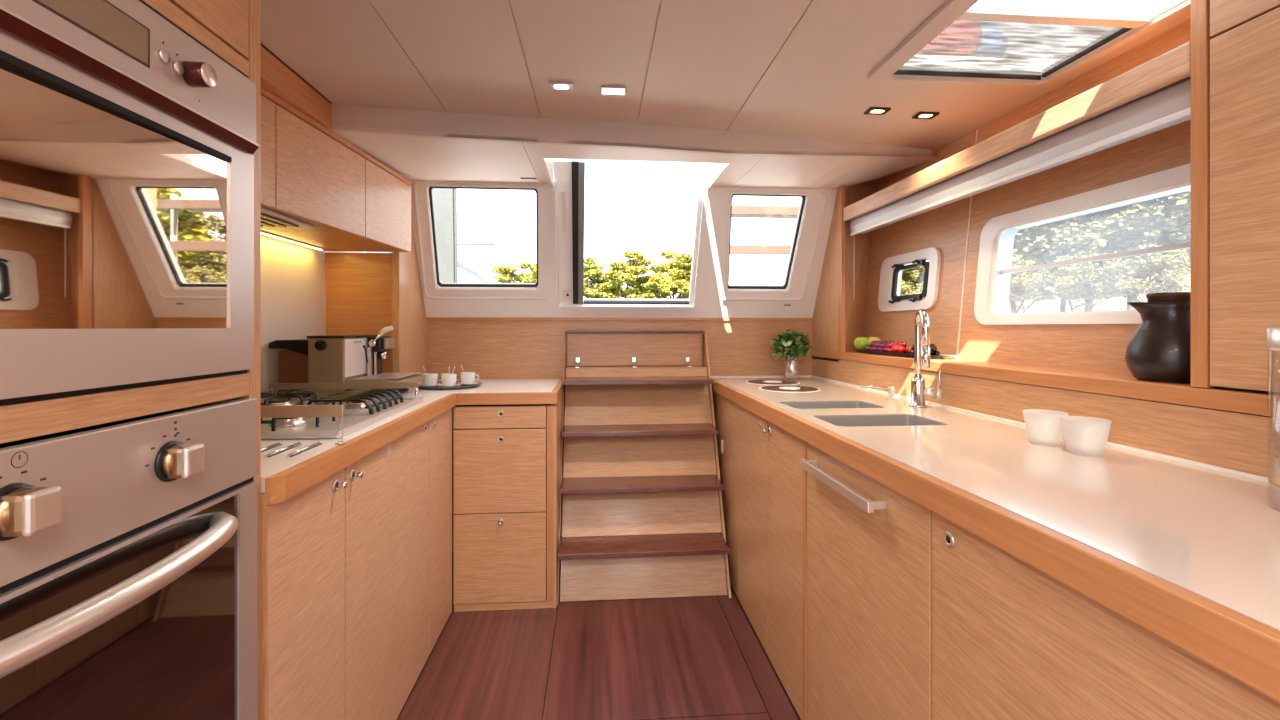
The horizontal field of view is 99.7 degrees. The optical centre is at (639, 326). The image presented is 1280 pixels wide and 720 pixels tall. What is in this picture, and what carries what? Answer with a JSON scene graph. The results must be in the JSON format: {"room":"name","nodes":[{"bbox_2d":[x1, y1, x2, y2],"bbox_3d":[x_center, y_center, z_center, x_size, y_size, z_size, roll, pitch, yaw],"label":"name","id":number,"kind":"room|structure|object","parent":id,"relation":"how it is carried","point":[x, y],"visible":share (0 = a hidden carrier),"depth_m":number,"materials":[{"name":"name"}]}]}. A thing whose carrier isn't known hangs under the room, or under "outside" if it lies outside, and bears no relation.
{"room":"ship interior","nodes":[
{"label":"ship interior","id":0,"kind":"room"},
{"bbox_2d":[261,234,363,399],"bbox_3d":[-1.222,0.188,0.103,0.020,1.965,5.400,0,0,-5],"label":"wall","id":1,"kind":"structure","parent":0,"point":[293,275],"depth_m":2.10,"materials":[{"name":"paint"}]},
{"bbox_2d":[261,95,274,207],"bbox_3d":[-1.146,-0.479,1.216,0.304,0.292,0.561,0,0,-5],"label":"upper cabinet","id":2,"kind":"object","parent":1,"relation":"attached to","point":[267,107],"visible":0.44,"depth_m":1.48,"materials":[{"name":"brown wood"}]},
{"bbox_2d":[261,207,314,228],"bbox_3d":[-1.148,-0.325,1.468,0.205,0.015,0.610,0,0,-5],"label":"extractor hood","id":3,"kind":"object","parent":2,"relation":"attached to","point":[270,219],"visible":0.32,"depth_m":1.65,"materials":[{"name":"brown metal"}]},
{"bbox_2d":[261,87,412,185],"bbox_3d":[-1.143,-0.634,1.663,0.381,0.017,1.454,0,0,-5],"label":"trim","id":4,"kind":"structure","parent":2,"relation":"on","point":[264,92],"depth_m":1.75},
{"bbox_2d":[261,104,364,236],"bbox_3d":[-1.168,-0.479,1.743,0.343,0.292,0.488,0,0,-5],"label":"upper cabinet","id":5,"kind":"object","parent":1,"relation":"attached to","point":[320,181],"visible":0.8,"depth_m":1.71,"materials":[{"name":"brown wood"}]},
{"bbox_2d":[270,159,410,251],"bbox_3d":[-1.188,-0.479,2.187,0.375,0.292,0.397,0,0,-5],"label":"upper cabinet","id":6,"kind":"object","parent":1,"relation":"attached to","point":[387,198],"visible":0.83,"depth_m":2.17,"materials":[{"name":"brown wood"}]},
{"bbox_2d":[261,231,324,249],"bbox_3d":[-1.327,-0.329,2.001,0.016,0.009,0.600,0,0,-5],"label":"strip light","id":7,"kind":"object","parent":6,"relation":"attached to","point":[262,232],"visible":0.62,"depth_m":2.05,"materials":[{"name":"white plastic"}]},
{"bbox_2d":[325,252,389,372],"bbox_3d":[-1.248,-0.030,2.416,0.295,0.600,0.026,0,0,-5],"label":"wall panel","id":8,"kind":"object","parent":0,"point":[357,284],"visible":0.68,"depth_m":2.41,"materials":[{"name":"wood"}]},
{"bbox_2d":[392,221,426,381],"bbox_3d":[-1.101,-0.200,2.608,0.030,0.940,0.425,0,0,-5],"label":"wall panel","id":9,"kind":"object","parent":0,"point":[409,323],"visible":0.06,"depth_m":2.52,"materials":[{"name":"brown wood"}]},
{"bbox_2d":[390,253,391,372],"bbox_3d":[-1.104,-0.030,2.409,0.012,0.600,0.022,0,0,-5],"label":"trim","id":10,"kind":"structure","parent":9,"relation":"attached to","point":[390,253],"depth_m":2.40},
{"bbox_2d":[398,553,797,719],"bbox_3d":[0.050,1.195,0.190,2.570,0.050,5.370,0,0,-5],"label":"floor","id":11,"kind":"structure","parent":0,"point":[692,657],"depth_m":1.87,"materials":[{"name":"brown wood"}]},
{"bbox_2d":[0,0,260,719],"bbox_3d":[-0.951,0.221,0.606,0.599,1.897,0.678,0,0,-5],"label":"tall cabinet","id":12,"kind":"object","parent":11,"relation":"on","point":[231,29],"visible":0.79,"depth_m":0.82,"materials":[{"name":"brown wood"}]},
{"bbox_2d":[0,398,256,719],"bbox_3d":[-0.870,0.495,0.613,0.602,0.745,0.608,0,0,-5],"label":"oven","id":13,"kind":"object","parent":12,"relation":"in","point":[128,547],"visible":1,"depth_m":0.68,"materials":[{"name":"silver"}]},
{"bbox_2d":[0,0,258,404],"bbox_3d":[-0.887,-0.177,0.612,0.569,0.512,0.608,0,0,-5],"label":"oven","id":14,"kind":"object","parent":12,"relation":"in","point":[127,143],"visible":1,"depth_m":0.67,"materials":[{"name":"silver"}]},
{"bbox_2d":[0,64,228,328],"bbox_3d":[-0.654,-0.132,0.622,0.006,0.268,0.500,0,0,-3],"label":"mirror glass","id":15,"kind":"object","parent":14,"relation":"attached to","point":[113,215],"depth_m":0.65,"materials":[{"name":"multicoloured"}]},
{"bbox_2d":[261,468,347,719],"bbox_3d":[-0.971,0.734,1.096,0.629,0.870,0.302,0,0,-5],"label":"base cabinet","id":16,"kind":"object","parent":11,"relation":"on","point":[303,535],"visible":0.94,"depth_m":1.09,"materials":[{"name":"brown"}]},
{"bbox_2d":[345,408,451,719],"bbox_3d":[-1.020,0.746,1.716,0.629,0.847,0.938,0,0,-5],"label":"base cabinet","id":17,"kind":"object","parent":11,"relation":"on","point":[398,496],"visible":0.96,"depth_m":1.59,"materials":[{"name":"brown"}]},
{"bbox_2d":[261,378,563,504],"bbox_3d":[-0.832,0.297,1.883,1.031,0.054,1.847,0,0,-5],"label":"countertop","id":18,"kind":"structure","parent":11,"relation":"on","point":[283,477],"depth_m":1.42,"materials":[{"name":"beige laminate"}]},
{"bbox_2d":[261,442,322,457],"bbox_3d":[-0.822,0.268,1.177,0.187,0.006,0.127,0,0,-5],"label":"bars","id":19,"kind":"object","parent":18,"relation":"on","point":[278,443],"visible":0.56,"depth_m":1.18,"materials":[{"name":"silver metal"}]},
{"bbox_2d":[261,405,345,444],"bbox_3d":[-0.966,0.225,1.227,0.571,0.090,0.022,0,0,-5],"label":"rail","id":20,"kind":"object","parent":18,"relation":"on","point":[273,411],"visible":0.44,"depth_m":1.24,"materials":[{"name":"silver metal"}]},
{"bbox_2d":[261,389,422,439],"bbox_3d":[-1.018,0.240,1.597,0.533,0.058,0.635,0,0,-5],"label":"gas hob","id":21,"kind":"object","parent":18,"relation":"in","point":[361,410],"visible":0.61,"depth_m":1.58,"materials":[{"name":"silver metal"}]},
{"bbox_2d":[268,382,417,396],"bbox_3d":[-1.049,0.234,1.919,0.516,0.072,0.022,0,0,-5],"label":"rail","id":22,"kind":"object","parent":18,"relation":"on","point":[370,385],"visible":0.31,"depth_m":1.92,"materials":[{"name":"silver metal"}]},
{"bbox_2d":[269,326,424,398],"bbox_3d":[-1.133,0.131,2.140,0.450,0.275,0.360,0,0,-5],"label":"coffee machine","id":23,"kind":"object","parent":18,"relation":"on","point":[353,358],"visible":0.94,"depth_m":1.97,"materials":[{"name":"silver metal"}]},
{"bbox_2d":[345,372,424,382],"bbox_3d":[-1.004,0.208,2.152,0.189,0.028,0.320,0,0,-5],"label":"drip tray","id":24,"kind":"object","parent":23,"relation":"on","point":[360,377],"depth_m":2.11,"materials":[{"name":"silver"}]},
{"bbox_2d":[418,381,481,388],"bbox_3d":[-0.861,0.263,2.439,0.284,0.012,0.284,0,0,-5],"label":"serving tray","id":25,"kind":"object","parent":18,"relation":"on","point":[479,383],"visible":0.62,"depth_m":2.35,"materials":[{"name":"grey"}]},
{"bbox_2d":[418,383,441,386],"bbox_3d":[-0.936,0.261,2.408,0.101,0.010,0.101,0,0,-5],"label":"saucer","id":26,"kind":"object","parent":25,"relation":"on","point":[423,385],"visible":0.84,"depth_m":2.38,"materials":[{"name":"white"}]},
{"bbox_2d":[422,373,437,385],"bbox_3d":[-0.942,0.235,2.408,0.077,0.054,0.066,0,0,-5],"label":"espresso cup","id":27,"kind":"object","parent":26,"relation":"on","point":[430,378],"visible":0.77,"depth_m":2.38,"materials":[{"name":"white"}]},
{"bbox_2d":[437,384,460,386],"bbox_3d":[-0.848,0.261,2.395,0.101,0.010,0.101,0,0,-5],"label":"saucer","id":28,"kind":"object","parent":25,"relation":"on","point":[438,384],"visible":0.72,"depth_m":2.37,"materials":[{"name":"white"}]},
{"bbox_2d":[441,373,456,385],"bbox_3d":[-0.849,0.235,2.399,0.066,0.054,0.074,0,0,-22],"label":"espresso cup","id":29,"kind":"object","parent":28,"relation":"on","point":[449,379],"visible":0.93,"depth_m":2.37,"materials":[{"name":"white"}]},
{"bbox_2d":[456,382,478,384],"bbox_3d":[-0.789,0.261,2.475,0.101,0.010,0.101,0,0,-5],"label":"saucer","id":30,"kind":"object","parent":25,"relation":"on","point":[461,383],"visible":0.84,"depth_m":2.46,"materials":[{"name":"white"}]},
{"bbox_2d":[460,372,478,383],"bbox_3d":[-0.786,0.235,2.473,0.073,0.054,0.066,0,0,34],"label":"espresso cup","id":31,"kind":"object","parent":30,"relation":"on","point":[466,377],"visible":0.94,"depth_m":2.45,"materials":[{"name":"white"}]},
{"bbox_2d":[454,395,562,611],"bbox_3d":[-0.580,0.748,2.515,0.421,0.842,0.624,0,0,-5],"label":"drawer unit","id":32,"kind":"object","parent":11,"relation":"on","point":[507,458],"visible":0.98,"depth_m":2.23,"materials":[{"name":"brown"}]},
{"bbox_2d":[557,331,730,604],"bbox_3d":[0.003,0.595,2.560,0.744,1.149,0.628,0,0,-5],"label":"stairs","id":33,"kind":"structure","parent":11,"relation":"on","point":[642,515],"depth_m":2.52,"materials":[{"name":"brown wood"}]},
{"bbox_2d":[712,391,738,599],"bbox_3d":[0.672,0.749,2.619,0.564,0.841,0.613,0,0,-5],"label":"base cabinet","id":34,"kind":"object","parent":11,"relation":"on","point":[726,412],"visible":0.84,"depth_m":2.44,"materials":[{"name":"brown"}]},
{"bbox_2d":[730,584,800,719],"bbox_3d":[0.520,1.165,1.045,0.006,0.009,3.200,0,0,-5],"label":"trim","id":35,"kind":"structure","parent":11,"relation":"on","point":[765,653],"depth_m":1.89,"materials":[{"name":"black"}]},
{"bbox_2d":[739,406,806,719],"bbox_3d":[0.716,0.749,1.943,0.584,0.841,0.736,0,0,-5],"label":"base cabinet","id":36,"kind":"object","parent":11,"relation":"on","point":[772,480],"visible":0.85,"depth_m":1.82,"materials":[{"name":"brown"}]},
{"bbox_2d":[800,443,931,719],"bbox_3d":[0.759,0.749,1.283,0.602,0.841,0.576,0,0,-5],"label":"dishwasher","id":37,"kind":"object","parent":11,"relation":"on","point":[869,545],"visible":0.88,"depth_m":1.21,"materials":[{"name":"brown"}]},
{"bbox_2d":[932,512,1279,719],"bbox_3d":[0.862,0.749,0.233,0.564,0.841,1.526,0,0,-5],"label":"base cabinet","id":38,"kind":"object","parent":11,"relation":"on","point":[1011,641],"visible":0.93,"depth_m":0.73,"materials":[{"name":"brown"}]},
{"bbox_2d":[711,375,1279,702],"bbox_3d":[0.784,0.293,1.200,0.586,0.061,3.467,0,0,-5],"label":"countertop","id":39,"kind":"structure","parent":38,"relation":"on","point":[1185,551],"depth_m":0.82,"materials":[{"name":"beige"}]},
{"bbox_2d":[746,379,799,384],"bbox_3d":[0.648,0.268,2.635,0.260,0.005,0.260,0,0,-5],"label":"lid","id":40,"kind":"object","parent":39,"relation":"on","point":[762,381],"visible":0.96,"depth_m":2.61,"materials":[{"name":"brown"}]},
{"bbox_2d":[764,329,811,377],"bbox_3d":[0.765,0.137,2.793,0.245,0.253,0.176,0,0,-5],"label":"potted plant","id":41,"kind":"object","parent":39,"relation":"on","point":[789,339],"visible":1,"depth_m":2.77,"materials":[{"name":"green plant"}]},
{"bbox_2d":[759,385,820,391],"bbox_3d":[0.653,0.268,2.357,0.260,0.005,0.260,0,0,-5],"label":"lid","id":42,"kind":"object","parent":39,"relation":"on","point":[777,388],"visible":1,"depth_m":2.33,"materials":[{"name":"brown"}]},
{"bbox_2d":[781,401,945,426],"bbox_3d":[0.678,0.364,1.728,0.331,0.182,0.515,0,0,-5],"label":"double sink","id":43,"kind":"object","parent":39,"relation":"in","point":[868,420],"visible":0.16,"depth_m":1.67,"materials":[{"name":"silver metal"}]},
{"bbox_2d":[781,401,882,408],"bbox_3d":[0.664,0.364,1.887,0.321,0.182,0.195,0,0,-5],"label":"basin","id":44,"kind":"object","parent":43,"relation":"in","point":[828,404],"depth_m":1.98,"materials":[{"name":"silver metal"}]},
{"bbox_2d":[814,415,945,426],"bbox_3d":[0.691,0.364,1.571,0.331,0.182,0.201,0,0,-5],"label":"basin","id":45,"kind":"object","parent":43,"relation":"in","point":[868,420],"depth_m":1.67,"materials":[{"name":"silver metal"}]},
{"bbox_2d":[909,308,943,407],"bbox_3d":[0.940,0.104,1.800,0.149,0.332,0.096,0,0,-41],"label":"mixer tap","id":46,"kind":"object","parent":39,"relation":"on","point":[921,325],"visible":1,"depth_m":1.81,"materials":[{"name":"silver metal"}]},
{"bbox_2d":[1022,409,1067,445],"bbox_3d":[0.938,0.233,1.250,0.086,0.074,0.086,0,0,-5],"label":"tumbler","id":47,"kind":"object","parent":39,"relation":"on","point":[1043,427],"visible":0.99,"depth_m":1.23,"materials":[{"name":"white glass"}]},
{"bbox_2d":[1060,416,1111,456],"bbox_3d":[0.951,0.233,1.154,0.086,0.074,0.086,0,0,-5],"label":"tumbler","id":48,"kind":"object","parent":39,"relation":"on","point":[1083,435],"visible":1,"depth_m":1.13,"materials":[{"name":"white glass"}]},
{"bbox_2d":[1266,327,1279,487],"bbox_3d":[0.978,0.135,0.780,0.096,0.270,0.096,0,0,-5],"label":"storage jar","id":49,"kind":"object","parent":39,"relation":"on","point":[1272,333],"visible":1,"depth_m":0.80,"materials":[{"name":"clear plastic"}]},
{"bbox_2d":[427,321,811,552],"bbox_3d":[-0.069,0.559,2.883,2.080,1.222,0.022,0,0,-5],"label":"wall","id":50,"kind":"structure","parent":0,"point":[488,349],"depth_m":2.84,"materials":[{"name":"brown wood"}]},
{"bbox_2d":[426,317,812,320],"bbox_3d":[-0.078,-0.041,2.864,2.050,0.016,0.013,0,0,-5],"label":"trim","id":51,"kind":"structure","parent":50,"relation":"attached to","point":[427,318],"depth_m":2.85,"materials":[{"name":"wood"}]},
{"bbox_2d":[411,181,837,317],"bbox_3d":[-0.068,-0.376,2.738,2.100,0.660,0.377,0,0,-5],"label":"wall","id":52,"kind":"structure","parent":0,"point":[712,283],"depth_m":2.77,"materials":[{"name":"white"}]},
{"bbox_2d":[429,187,537,286],"bbox_3d":[-0.752,-0.434,2.645,0.524,0.457,0.239,0,0,-5],"label":"window","id":53,"kind":"structure","parent":52,"relation":"in","point":[439,283],"depth_m":2.65,"materials":[{"name":"black rubber"}]},
{"bbox_2d":[413,183,826,300],"bbox_3d":[-0.085,-0.401,2.682,1.996,0.524,0.271,0,0,-5],"label":"trim","id":54,"kind":"structure","parent":52,"relation":"attached to","point":[414,184],"depth_m":2.71,"materials":[{"name":"white"}]},
{"bbox_2d":[553,181,707,309],"bbox_3d":[-0.060,-0.404,2.737,0.742,0.631,0.388,0,0,-5],"label":"trim","id":55,"kind":"structure","parent":52,"relation":"attached to","point":[559,306],"depth_m":2.80,"materials":[{"name":"white"}]},
{"bbox_2d":[553,160,707,303],"bbox_3d":[-0.058,-0.451,2.713,0.737,0.667,0.360,0,0,-5],"label":"door","id":56,"kind":"structure","parent":52,"relation":"in","point":[569,176],"depth_m":2.69,"materials":[{"name":"white"}]},
{"bbox_2d":[544,158,727,189],"bbox_3d":[-0.025,-0.757,2.345,0.756,0.205,0.478,0,0,-5],"label":"trim","id":57,"kind":"structure","parent":52,"relation":"attached to","point":[714,172],"depth_m":2.43,"materials":[{"name":"white"}]},
{"bbox_2d":[728,194,804,288],"bbox_3d":[0.619,-0.430,2.756,0.375,0.453,0.237,0,0,-5],"label":"window","id":58,"kind":"structure","parent":52,"relation":"in","point":[784,286],"depth_m":2.77,"materials":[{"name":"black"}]},
{"bbox_2d":[331,125,935,188],"bbox_3d":[0.075,-0.678,2.212,2.300,0.067,0.739,0,0,-5],"label":"ceiling","id":59,"kind":"structure","parent":0,"point":[413,158],"depth_m":2.14,"materials":[{"name":"beige"}]},
{"bbox_2d":[261,0,1190,149],"bbox_3d":[0.115,-0.740,-0.178,2.636,0.020,4.628,0,0,-5],"label":"ceiling","id":60,"kind":"structure","parent":0,"point":[796,68],"depth_m":1.48,"materials":[{"name":"beige plastic"}]},
{"bbox_2d":[261,46,330,128],"bbox_3d":[-0.991,-0.686,1.351,0.038,0.085,0.810,0,0,-5],"label":"trim","id":61,"kind":"structure","parent":60,"relation":"attached to","point":[279,80],"depth_m":1.54,"materials":[{"name":"wood"}]},
{"bbox_2d":[549,81,573,90],"bbox_3d":[-0.237,-0.727,1.629,0.072,0.006,0.048,0,0,-5],"label":"recessed light","id":62,"kind":"object","parent":60,"relation":"in","point":[554,85],"visible":1,"depth_m":1.62,"materials":[{"name":"silver metal"}]},
{"bbox_2d":[602,86,624,94],"bbox_3d":[-0.082,-0.727,1.661,0.072,0.006,0.048,0,0,-5],"label":"recessed light","id":63,"kind":"object","parent":60,"relation":"in","point":[606,90],"visible":1,"depth_m":1.66,"materials":[{"name":"silver metal"}]},
{"bbox_2d":[329,103,931,156],"bbox_3d":[0.095,-0.698,1.984,2.321,0.105,0.054,0,0,-12],"label":"ceiling beam","id":64,"kind":"structure","parent":60,"relation":"attached to","point":[348,115],"depth_m":1.91,"materials":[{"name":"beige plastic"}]},
{"bbox_2d":[864,107,890,114],"bbox_3d":[0.798,-0.727,1.817,0.072,0.006,0.048,0,0,-5],"label":"recessed light","id":65,"kind":"object","parent":60,"relation":"in","point":[872,110],"visible":1,"depth_m":1.81,"materials":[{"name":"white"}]},
{"bbox_2d":[869,0,1190,87],"bbox_3d":[0.956,-0.733,1.281,0.550,0.034,0.642,0,0,-5],"label":"deck hatch","id":66,"kind":"object","parent":60,"relation":"attached to","point":[1036,36],"visible":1,"depth_m":1.40,"materials":[{"name":"glass"}]},
{"bbox_2d":[893,0,1185,79],"bbox_3d":[0.973,-0.759,1.291,0.477,0.061,0.582,0,0,-5],"label":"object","id":67,"kind":"structure","parent":66,"relation":"attached to","point":[1155,7],"depth_m":1.29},
{"bbox_2d":[812,184,874,361],"bbox_3d":[1.078,-0.280,2.779,0.250,0.900,0.370,0,0,-5],"label":"wall panel","id":68,"kind":"object","parent":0,"point":[857,247],"visible":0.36,"depth_m":2.67,"materials":[{"name":"brown wood"}]},
{"bbox_2d":[862,18,1190,374],"bbox_3d":[1.312,0.188,0.205,0.205,1.965,5.200,0,0,-5],"label":"wall","id":69,"kind":"structure","parent":0,"point":[1087,347],"depth_m":1.74,"materials":[{"name":"brown wood"}]},
{"bbox_2d":[838,185,844,351],"bbox_3d":[0.964,-0.305,2.583,0.020,0.850,0.040,0,0,-5],"label":"trim","id":70,"kind":"structure","parent":69,"relation":"attached to","point":[841,189],"depth_m":2.56,"materials":[{"name":"wood"}]},
{"bbox_2d":[860,150,937,187],"bbox_3d":[1.095,-0.716,2.505,0.260,0.028,0.580,0,0,-5],"label":"trim","id":71,"kind":"structure","parent":69,"relation":"attached to","point":[877,182],"depth_m":2.55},
{"bbox_2d":[878,247,940,311],"bbox_3d":[1.172,-0.197,2.350,0.081,0.250,0.430,0,0,-5],"label":"window","id":72,"kind":"structure","parent":69,"relation":"in","point":[889,298],"depth_m":2.33,"materials":[{"name":"white"}]},
{"bbox_2d":[956,129,977,355],"bbox_3d":[1.208,-0.305,1.989,0.088,0.850,0.006,0,0,-5],"label":"trim","id":73,"kind":"structure","parent":69,"relation":"attached to","point":[977,129],"depth_m":1.99,"materials":[{"name":"white"}]},
{"bbox_2d":[843,42,1190,221],"bbox_3d":[1.127,-0.533,1.848,0.210,0.063,1.555,0,0,-5],"label":"wall shelf","id":74,"kind":"object","parent":69,"relation":"attached to","point":[1170,67],"visible":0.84,"depth_m":1.39,"materials":[{"name":"brown wood"}]},
{"bbox_2d":[850,76,1190,235],"bbox_3d":[1.093,-0.324,1.815,0.083,0.388,1.495,0,0,-5],"label":"roller blind","id":75,"kind":"object","parent":69,"relation":"attached to","point":[1170,105],"visible":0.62,"depth_m":1.42,"materials":[{"name":"white fabric"}]},
{"bbox_2d":[827,350,1279,417],"bbox_3d":[1.169,0.137,1.126,0.180,0.038,3.260,0,0,-5],"label":"shelf","id":76,"kind":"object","parent":69,"relation":"attached to","point":[1114,384],"depth_m":1.28,"materials":[{"name":"wood"}]},
{"bbox_2d":[856,349,960,358],"bbox_3d":[1.067,0.108,2.219,0.132,0.020,0.705,0,0,-5],"label":"fruit tray","id":77,"kind":"object","parent":76,"relation":"on","point":[941,356],"visible":0.64,"depth_m":2.10,"materials":[{"name":"black ceramic"}]},
{"bbox_2d":[854,335,868,349],"bbox_3d":[1.021,0.075,2.484,0.072,0.072,0.072,0,0,-5],"label":"apple","id":78,"kind":"object","parent":77,"relation":"on","point":[860,343],"visible":0.82,"depth_m":2.46,"materials":[{"name":"green food"}]},
{"bbox_2d":[866,341,887,351],"bbox_3d":[1.048,0.085,2.356,0.078,0.052,0.142,0,0,-5],"label":"grape bunch","id":79,"kind":"object","parent":77,"relation":"on","point":[879,346],"visible":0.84,"depth_m":2.33,"materials":[{"name":"purple"}]},
{"bbox_2d":[1125,292,1190,383],"bbox_3d":[1.162,0.022,1.179,0.155,0.192,0.151,0,0,-5],"label":"pitcher","id":80,"kind":"object","parent":76,"relation":"on","point":[1159,350],"visible":0.73,"depth_m":1.15,"materials":[{"name":"black"}]},
{"bbox_2d":[974,163,1190,324],"bbox_3d":[1.272,-0.192,1.247,0.094,0.367,1.325,0,0,-5],"label":"window","id":81,"kind":"structure","parent":69,"relation":"in","point":[994,270],"depth_m":1.59,"materials":[{"name":"white"}]},
{"bbox_2d":[1191,0,1279,394],"bbox_3d":[1.209,-0.305,0.334,0.137,0.845,1.473,0,0,-5],"label":"upper cabinet","id":82,"kind":"object","parent":69,"relation":"attached to","point":[1235,44],"visible":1,"depth_m":0.99,"materials":[{"name":"brown wood"}]},
{"bbox_2d":[812,356,1279,477],"bbox_3d":[1.084,0.664,1.225,0.015,1.012,3.470,0,0,-5],"label":"backsplash","id":83,"kind":"structure","parent":0,"point":[1242,442],"depth_m":1.20,"materials":[{"name":"brown wood"}]},
{"label":"outside","id":84,"kind":"structure","parent":0,"visible":0},
{"bbox_3d":[0.000,2.720,0.000,300.000,0.100,300.000,0,0,-5],"label":"sea","id":85,"kind":"object","parent":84,"visible":0},
{"bbox_3d":[16.684,1.215,20.389,7.500,4.620,46.000,0,0,-5],"label":"rocks","id":86,"kind":"object","parent":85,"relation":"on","visible":0},
{"bbox_2d":[900,282,917,300],"bbox_3d":[17.333,-1.058,34.831,2.683,3.783,2.720,0,0,-41],"label":"shrub","id":87,"kind":"object","parent":86,"relation":"on","point":[906,290],"visible":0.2,"depth_m":34.35,"materials":[{"name":"green plant"}]},
{"bbox_2d":[1008,261,1056,313],"bbox_3d":[17.020,-1.058,23.871,2.683,3.783,2.720,0,0,-23],"label":"shrub","id":88,"kind":"object","parent":86,"relation":"on","point":[1030,278],"visible":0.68,"depth_m":23.54,"materials":[{"name":"green plant"}]},
{"bbox_2d":[1026,256,1123,311],"bbox_3d":[18.001,-1.058,22.249,2.720,3.783,2.683,0,0,4],"label":"shrub","id":89,"kind":"object","parent":86,"relation":"on","point":[1048,274],"visible":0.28,"depth_m":22.34,"materials":[{"name":"green plant"}]},
{"bbox_2d":[1049,250,1134,311],"bbox_3d":[17.436,-1.058,20.769,2.683,3.783,2.720,0,0,31],"label":"shrub","id":90,"kind":"object","parent":86,"relation":"on","point":[1090,274],"visible":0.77,"depth_m":20.44,"materials":[{"name":"green plant"}]},
{"bbox_2d":[1100,243,1190,301],"bbox_3d":[18.119,-1.058,19.358,2.683,3.783,2.720,0,0,-32],"label":"shrub","id":91,"kind":"object","parent":86,"relation":"on","point":[1172,270],"visible":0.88,"depth_m":18.87,"materials":[{"name":"green plant"}]},
{"bbox_3d":[-16.169,0.942,51.880,56.000,5.356,34.000,0,0,-5],"label":"headland","id":92,"kind":"object","parent":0,"visible":0},
{"bbox_2d":[491,262,531,282],"bbox_3d":[-10.151,-2.012,43.091,3.607,6.227,4.179,0,0,15],"label":"pine tree","id":93,"kind":"object","parent":92,"relation":"on","point":[508,272],"visible":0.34,"depth_m":42.10,"materials":[{"name":"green plant"}]},
{"bbox_2d":[521,264,536,282],"bbox_3d":[-7.872,-1.900,41.172,3.504,5.948,3.038,0,0,22],"label":"pine tree","id":94,"kind":"object","parent":92,"relation":"on","point":[532,277],"visible":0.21,"depth_m":40.31,"materials":[{"name":"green plant"}]},
{"bbox_2d":[583,257,622,298],"bbox_3d":[-3.627,-2.196,42.931,4.184,6.426,3.698,0,0,20],"label":"pine tree","id":95,"kind":"object","parent":92,"relation":"on","point":[598,287],"visible":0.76,"depth_m":41.99,"materials":[{"name":"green plant"}]},
{"bbox_2d":[607,251,656,298],"bbox_3d":[-0.569,-2.470,41.721,4.074,6.917,3.533,0,0,-40],"label":"pine tree","id":96,"kind":"object","parent":92,"relation":"on","point":[628,272],"visible":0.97,"depth_m":41.24,"materials":[{"name":"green plant"}]},
{"bbox_2d":[637,276,672,298],"bbox_3d":[1.113,-1.472,40.496,2.689,4.565,2.332,0,0,-22],"label":"pine tree","id":97,"kind":"object","parent":92,"relation":"on","point":[653,288],"visible":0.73,"depth_m":40.10,"materials":[{"name":"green plant"}]},
{"bbox_2d":[648,250,691,298],"bbox_3d":[2.911,-2.617,43.038,4.730,7.265,4.180,0,0,-24],"label":"pine tree","id":98,"kind":"object","parent":92,"relation":"on","point":[679,280],"visible":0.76,"depth_m":42.41,"materials":[{"name":"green plant"}]},
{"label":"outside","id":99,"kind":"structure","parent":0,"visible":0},
{"bbox_2d":[1008,270,1190,313],"bbox_3d":[35.838,-1.636,34.955,43.000,9.612,76.000,0,0,-5],"label":"hill","id":100,"kind":"structure","parent":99,"point":[1119,303],"depth_m":37.07,"materials":[{"name":"white"}]},
{"bbox_2d":[901,268,920,299],"bbox_3d":[18.627,-2.244,37.232,4.221,7.334,4.776,0,0,1],"label":"pine tree","id":101,"kind":"object","parent":100,"relation":"on","point":[909,272],"visible":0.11,"depth_m":37.14,"materials":[{"name":"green plant"}]},
{"bbox_2d":[1010,223,1061,313],"bbox_3d":[19.089,-2.632,27.895,4.502,7.824,5.094,0,0,-37],"label":"pine tree","id":102,"kind":"object","parent":100,"relation":"on","point":[1043,228],"visible":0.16,"depth_m":26.21,"materials":[{"name":"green plant"}]},
{"bbox_2d":[1013,201,1146,311],"bbox_3d":[21.130,-3.309,25.536,6.471,9.078,6.112,0,0,22],"label":"pine tree","id":103,"kind":"object","parent":100,"relation":"on","point":[1048,250],"visible":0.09,"depth_m":25.31,"materials":[{"name":"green plant"}]},
{"bbox_2d":[1036,197,1190,309],"bbox_3d":[20.232,-2.285,22.253,6.198,6.887,5.901,0,0,43],"label":"pine tree","id":104,"kind":"object","parent":100,"relation":"on","point":[1095,235],"visible":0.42,"depth_m":21.54,"materials":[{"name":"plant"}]},
{"bbox_2d":[1127,190,1190,261],"bbox_3d":[22.108,-3.295,20.411,5.736,8.520,6.072,0,0,-34],"label":"pine tree","id":105,"kind":"object","parent":100,"relation":"on","point":[1182,200],"visible":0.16,"depth_m":20.30,"materials":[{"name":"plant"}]},
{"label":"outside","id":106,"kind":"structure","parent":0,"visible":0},
{"bbox_3d":[-0.242,0.310,4.294,4.600,0.080,2.600,0,0,-5],"label":"deck","id":107,"kind":"object","parent":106,"visible":0},
{"bbox_2d":[365,188,457,282],"bbox_3d":[-1.328,-0.430,3.135,0.549,1.399,0.257,0,0,-5],"label":"bulkhead","id":108,"kind":"object","parent":107,"relation":"on","point":[444,199],"visible":0.13,"depth_m":3.11,"materials":[{"name":"grey"}]},
{"bbox_2d":[458,255,498,282],"bbox_3d":[-1.570,-0.174,4.489,0.995,0.889,0.168,0,0,-5],"label":"arch","id":109,"kind":"object","parent":107,"relation":"on","point":[464,264],"visible":0.3,"depth_m":4.44,"materials":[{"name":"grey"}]},
{"bbox_2d":[730,205,799,254],"bbox_3d":[0.949,-0.305,3.795,1.059,1.149,0.305,0,0,-5],"label":"steps","id":110,"kind":"structure","parent":107,"relation":"on","point":[790,212],"depth_m":3.63,"materials":[{"name":"brown"}]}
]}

